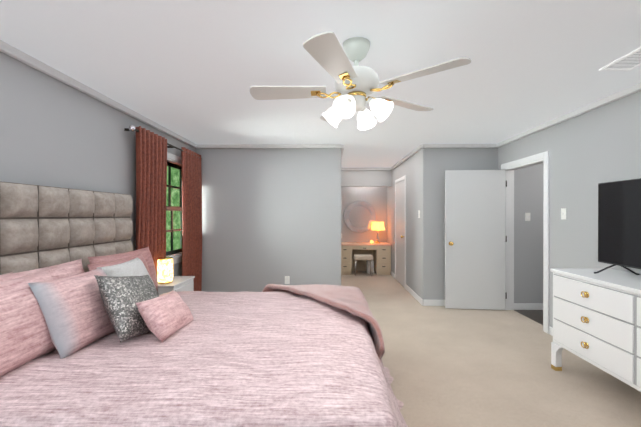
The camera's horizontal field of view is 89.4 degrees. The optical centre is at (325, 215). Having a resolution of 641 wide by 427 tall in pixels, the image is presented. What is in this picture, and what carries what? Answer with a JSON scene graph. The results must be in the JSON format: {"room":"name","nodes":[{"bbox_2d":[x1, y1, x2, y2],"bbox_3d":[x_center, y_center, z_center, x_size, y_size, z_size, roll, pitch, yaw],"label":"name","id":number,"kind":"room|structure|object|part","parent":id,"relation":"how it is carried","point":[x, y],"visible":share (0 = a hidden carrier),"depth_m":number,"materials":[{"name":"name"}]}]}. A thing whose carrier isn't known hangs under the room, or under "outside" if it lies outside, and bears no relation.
{"room":"bedroom","nodes":[
{"label":"bedroom","id":0,"kind":"room"},
{"bbox_2d":[0,51,194,275],"bbox_3d":[-2.079,0.148,1.817,0.120,2.440,6.490,0,0,1],"label":"wall","id":1,"kind":"structure","parent":0,"point":[54,132],"depth_m":2.48,"materials":[{"name":"paint"}]},
{"bbox_2d":[0,40,197,147],"bbox_3d":[-1.996,-1.044,1.812,0.045,0.055,6.250,0,0,1],"label":"crown molding","id":2,"kind":"structure","parent":1,"relation":"attached to","point":[17,54],"depth_m":2.59,"materials":[{"name":"white wood"}]},
{"bbox_2d":[124,125,201,290],"bbox_3d":[-1.922,0.156,4.043,0.140,2.130,1.764,0,0,1],"label":"curtains","id":3,"kind":"object","parent":1,"relation":"attached to","point":[151,167],"visible":0.85,"depth_m":3.72,"materials":[{"name":"red fabric"}]},
{"bbox_2d":[166,152,181,263],"bbox_3d":[-2.033,-0.085,4.321,0.152,1.430,0.960,0,0,1],"label":"window","id":4,"kind":"structure","parent":1,"relation":"in","point":[174,214],"depth_m":4.37,"materials":[{"name":"white"}]},
{"bbox_2d":[0,0,640,167],"bbox_3d":[1.084,-1.117,3.310,6.410,0.080,9.560,0,0,1],"label":"ceiling","id":5,"kind":"structure","parent":0,"point":[193,71],"depth_m":2.22,"materials":[{"name":"white paint"}]},
{"bbox_2d":[250,31,470,129],"bbox_3d":[0.147,-0.820,2.028,1.247,0.501,1.288,0,0,1],"label":"ceiling fan","id":6,"kind":"object","parent":5,"relation":"hanging from","point":[356,84],"visible":1,"depth_m":1.94,"materials":[{"name":"white"}]},
{"bbox_2d":[599,47,640,70],"bbox_3d":[2.108,-1.065,1.983,0.230,0.012,0.770,0,0,1],"label":"ceiling vent","id":7,"kind":"object","parent":5,"relation":"in","point":[630,61],"visible":1,"depth_m":2.27,"materials":[{"name":"white metal"}]},
{"bbox_2d":[195,144,497,299],"bbox_3d":[0.368,0.138,4.973,4.700,2.440,0.120,0,0,1],"label":"wall","id":8,"kind":"structure","parent":0,"point":[271,215],"depth_m":4.92,"materials":[{"name":"paint"}]},
{"bbox_2d":[198,144,340,147],"bbox_3d":[-0.842,-1.055,4.906,2.160,0.055,0.053,0,0,1],"label":"crown molding","id":9,"kind":"structure","parent":8,"relation":"attached to","point":[199,145],"depth_m":4.88,"materials":[{"name":"white wood"}]},
{"bbox_2d":[285,276,289,283],"bbox_3d":[-0.582,0.973,4.922,0.075,0.120,0.009,0,0,1],"label":"outlet","id":10,"kind":"object","parent":8,"relation":"attached to","point":[287,279],"visible":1,"depth_m":4.92,"materials":[{"name":"white plastic"}]},
{"bbox_2d":[341,145,343,159],"bbox_3d":[0.275,-1.059,6.113,0.045,0.055,2.495,0,0,1],"label":"crown molding","id":11,"kind":"structure","parent":8,"relation":"attached to","point":[342,146],"depth_m":5.08,"materials":[{"name":"white wood"}]},
{"bbox_2d":[421,299,444,305],"bbox_3d":[2.031,1.310,4.881,1.134,0.095,0.048,0,0,1],"label":"baseboard","id":12,"kind":"structure","parent":8,"relation":"attached to","point":[423,302],"depth_m":4.89,"materials":[{"name":"white wood"}]},
{"bbox_2d":[426,144,495,147],"bbox_3d":[2.022,-1.055,4.871,1.050,0.055,0.053,0,0,1],"label":"crown molding","id":13,"kind":"structure","parent":8,"relation":"attached to","point":[427,145],"depth_m":4.85,"materials":[{"name":"white wood"}]},
{"bbox_2d":[341,187,386,241],"bbox_3d":[0.895,0.127,8.037,1.240,2.440,0.120,0,0,1],"label":"wall","id":14,"kind":"structure","parent":0,"point":[375,198],"depth_m":7.97,"materials":[{"name":"paint"}]},
{"bbox_2d":[344,201,375,232],"bbox_3d":[0.844,0.017,7.953,0.786,0.786,0.024,0,0,1],"label":"round mirror","id":15,"kind":"object","parent":14,"relation":"attached to","point":[359,216],"visible":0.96,"depth_m":7.96,"materials":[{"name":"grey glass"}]},
{"bbox_2d":[341,170,391,186],"bbox_3d":[0.887,-0.881,7.404,1.240,0.420,0.100,0,0,1],"label":"wall","id":16,"kind":"structure","parent":0,"point":[366,178],"depth_m":7.35,"materials":[{"name":"paint"}]},
{"bbox_2d":[341,168,389,169],"bbox_3d":[0.882,-1.063,7.330,1.110,0.055,0.045,0,0,1],"label":"crown molding","id":17,"kind":"structure","parent":16,"relation":"attached to","point":[341,168],"depth_m":7.31,"materials":[{"name":"white wood"}]},
{"bbox_2d":[387,150,420,296],"bbox_3d":[1.557,0.132,6.554,0.120,2.440,3.070,0,0,1],"label":"wall","id":18,"kind":"structure","parent":0,"point":[410,168],"depth_m":5.67,"materials":[{"name":"paint"}]},
{"bbox_2d":[395,175,405,288],"bbox_3d":[1.458,0.297,6.461,0.076,2.110,0.960,0,0,1],"label":"door","id":19,"kind":"structure","parent":18,"relation":"attached to","point":[400,230],"depth_m":6.44,"materials":[{"name":"white wood"}]},
{"bbox_2d":[390,144,425,169],"bbox_3d":[1.473,-1.059,6.099,0.053,0.055,2.495,0,0,1],"label":"crown molding","id":20,"kind":"structure","parent":18,"relation":"attached to","point":[421,146],"depth_m":5.61,"materials":[{"name":"white wood"}]},
{"bbox_2d":[406,285,421,303],"bbox_3d":[1.481,1.308,5.451,0.022,0.095,1.055,0,0,1],"label":"baseboard","id":21,"kind":"structure","parent":18,"relation":"attached to","point":[418,298],"depth_m":5.41,"materials":[{"name":"white wood"}]},
{"bbox_2d":[341,271,640,426],"bbox_3d":[0.289,1.393,3.328,4.820,0.060,9.560,0,0,1],"label":"floor carpet","id":22,"kind":"object","parent":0,"point":[448,367],"visible":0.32,"depth_m":2.83,"materials":[{"name":"beige carpet"}]},
{"bbox_2d":[157,276,194,294],"bbox_3d":[-1.779,1.047,3.692,0.396,0.630,0.524,0,0,1],"label":"nightstand","id":23,"kind":"object","parent":22,"relation":"on","point":[181,283],"visible":0.12,"depth_m":3.62,"materials":[{"name":"white paint"}]},
{"bbox_2d":[157,257,172,283],"bbox_3d":[-1.749,0.593,3.535,0.156,0.276,0.156,0,0,1],"label":"bedside lamp","id":24,"kind":"object","parent":23,"relation":"on","point":[164,270],"visible":1,"depth_m":3.47,"materials":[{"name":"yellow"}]},
{"bbox_2d":[0,181,407,426],"bbox_3d":[-0.691,0.575,2.212,2.624,1.565,2.662,0,0,1],"label":"bed","id":25,"kind":"object","parent":22,"relation":"on","point":[97,329],"visible":1,"depth_m":1.70,"materials":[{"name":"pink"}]},
{"bbox_2d":[0,259,84,281],"bbox_3d":[-1.686,0.517,1.909,0.199,0.440,0.780,-12,0,1],"label":"pillow","id":26,"kind":"object","parent":25,"relation":"on","point":[75,267],"depth_m":2.02,"materials":[{"name":"pink fabric"}]},
{"bbox_3d":[-1.939,0.570,2.172,0.128,1.555,2.040,0,0,1],"label":"headboard","id":27,"kind":"part","parent":25,"relation":"part of","materials":[{"name":"brown fabric"}]},
{"bbox_2d":[87,253,151,278],"bbox_3d":[-1.581,0.531,2.567,0.189,0.420,0.700,-18,1,-2],"label":"pillow","id":28,"kind":"object","parent":25,"relation":"on","point":[119,259],"depth_m":2.54,"materials":[{"name":"fabric"}]},
{"bbox_2d":[88,247,157,290],"bbox_3d":[-1.690,0.516,2.769,0.196,0.440,0.800,-12,0,1],"label":"pillow","id":29,"kind":"object","parent":25,"relation":"on","point":[145,253],"depth_m":2.81,"materials":[{"name":"fabric"}]},
{"bbox_2d":[0,291,407,426],"bbox_3d":[-0.452,1.032,2.211,2.146,0.651,2.662,0,0,1],"label":"comforter","id":30,"kind":"object","parent":25,"relation":"on","point":[264,358],"depth_m":1.50,"materials":[{"name":"pink fabric"}]},
{"bbox_2d":[262,284,384,361],"bbox_3d":[-0.223,0.817,2.700,1.221,0.341,1.304,0,0,1],"label":"throw","id":31,"kind":"object","parent":25,"relation":"on","point":[311,307],"depth_m":2.45,"materials":[{"name":"pink fabric"}]},
{"bbox_2d":[354,254,372,275],"bbox_3d":[0.857,1.114,7.341,0.420,0.458,0.320,0,0,1],"label":"vanity stool","id":32,"kind":"object","parent":22,"relation":"on","point":[363,257],"visible":0.98,"depth_m":7.19,"materials":[{"name":"beige fabric"}]},
{"bbox_2d":[341,242,390,274],"bbox_3d":[0.891,0.996,7.671,1.216,0.705,0.594,0,0,1],"label":"vanity desk","id":33,"kind":"object","parent":22,"relation":"on","point":[380,252],"visible":0.9,"depth_m":7.39,"materials":[{"name":"beige wood"}]},
{"bbox_2d":[370,222,384,243],"bbox_3d":[1.219,0.391,7.665,0.361,0.500,0.321,0,0,1],"label":"lamp","id":34,"kind":"object","parent":33,"relation":"on","point":[377,225],"visible":1,"depth_m":7.56,"materials":[{"name":"yellow fabric"}]},
{"bbox_2d":[366,260,373,272],"bbox_3d":[1.061,1.198,7.689,0.160,0.300,0.160,0,0,1],"label":"bin","id":35,"kind":"object","parent":22,"relation":"on","point":[368,266],"visible":0.79,"depth_m":7.61,"materials":[{"name":"white"}]},
{"bbox_2d":[550,268,640,391],"bbox_3d":[2.268,0.921,1.938,0.560,0.894,1.950,0,0,1],"label":"dresser","id":36,"kind":"object","parent":22,"relation":"on","point":[596,319],"visible":1,"depth_m":2.41,"materials":[{"name":"white paint"}]},
{"bbox_2d":[594,178,640,274],"bbox_3d":[2.338,0.097,2.154,0.302,0.750,1.230,0,0,1],"label":"tv","id":37,"kind":"object","parent":36,"relation":"on","point":[619,223],"visible":0.98,"depth_m":2.56,"materials":[{"name":"black plastic"}]},
{"bbox_2d":[498,145,543,302],"bbox_3d":[3.451,0.138,4.782,1.710,2.440,0.190,0,0,1],"label":"wall","id":38,"kind":"structure","parent":0,"point":[528,235],"depth_m":4.69,"materials":[{"name":"paint"}]},
{"bbox_2d":[525,213,529,220],"bbox_3d":[2.925,0.013,4.684,0.075,0.120,0.015,0,0,1],"label":"light switch","id":39,"kind":"object","parent":38,"relation":"attached to","point":[527,216],"visible":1,"depth_m":4.68,"materials":[{"name":"white plastic"}]},
{"bbox_2d":[514,303,542,309],"bbox_3d":[3.510,1.311,4.683,1.590,0.095,0.014,0,0,1],"label":"baseboard","id":40,"kind":"structure","parent":38,"relation":"attached to","point":[517,306],"depth_m":4.68,"materials":[{"name":"white wood"}]},
{"bbox_2d":[514,310,542,324],"bbox_3d":[3.499,1.392,3.710,1.590,0.060,1.960,0,0,1],"label":"floor","id":41,"kind":"structure","parent":0,"point":[536,315],"depth_m":4.47,"materials":[{"name":"grey"}]},
{"bbox_2d":[505,91,640,327],"bbox_3d":[2.619,0.149,1.606,0.120,2.440,6.180,0,0,1],"label":"wall","id":42,"kind":"structure","parent":0,"point":[589,151],"depth_m":3.25,"materials":[{"name":"paint"}]},
{"bbox_2d":[501,151,548,333],"bbox_3d":[2.645,0.302,4.257,0.141,2.115,1.030,0,0,1],"label":"door frame","id":43,"kind":"structure","parent":42,"relation":"attached to","point":[532,160],"depth_m":4.29,"materials":[{"name":"white wood"}]},
{"bbox_2d":[445,170,506,309],"bbox_3d":[2.171,0.342,4.696,0.846,2.010,0.187,0,0,6],"label":"door leaf","id":44,"kind":"structure","parent":43,"relation":"attached to","point":[475,239],"depth_m":4.68,"materials":[{"name":"grey paint"}]},
{"bbox_2d":[549,326,552,335],"bbox_3d":[2.547,1.323,1.186,0.014,0.095,5.090,0,0,1],"label":"baseboard","id":45,"kind":"structure","parent":42,"relation":"attached to","point":[550,328],"depth_m":3.69,"materials":[{"name":"white wood"}]},
{"bbox_2d":[561,208,565,219],"bbox_3d":[2.573,-0.022,3.506,0.015,0.120,0.075,0,0,1],"label":"light switch","id":46,"kind":"object","parent":42,"relation":"attached to","point":[563,213],"visible":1,"depth_m":3.50,"materials":[{"name":"white plastic"}]},
{"bbox_2d":[496,82,640,147],"bbox_3d":[2.537,-1.044,1.758,0.045,0.055,6.250,0,0,1],"label":"crown molding","id":47,"kind":"structure","parent":42,"relation":"attached to","point":[633,89],"depth_m":3.24,"materials":[{"name":"white wood"}]}
]}

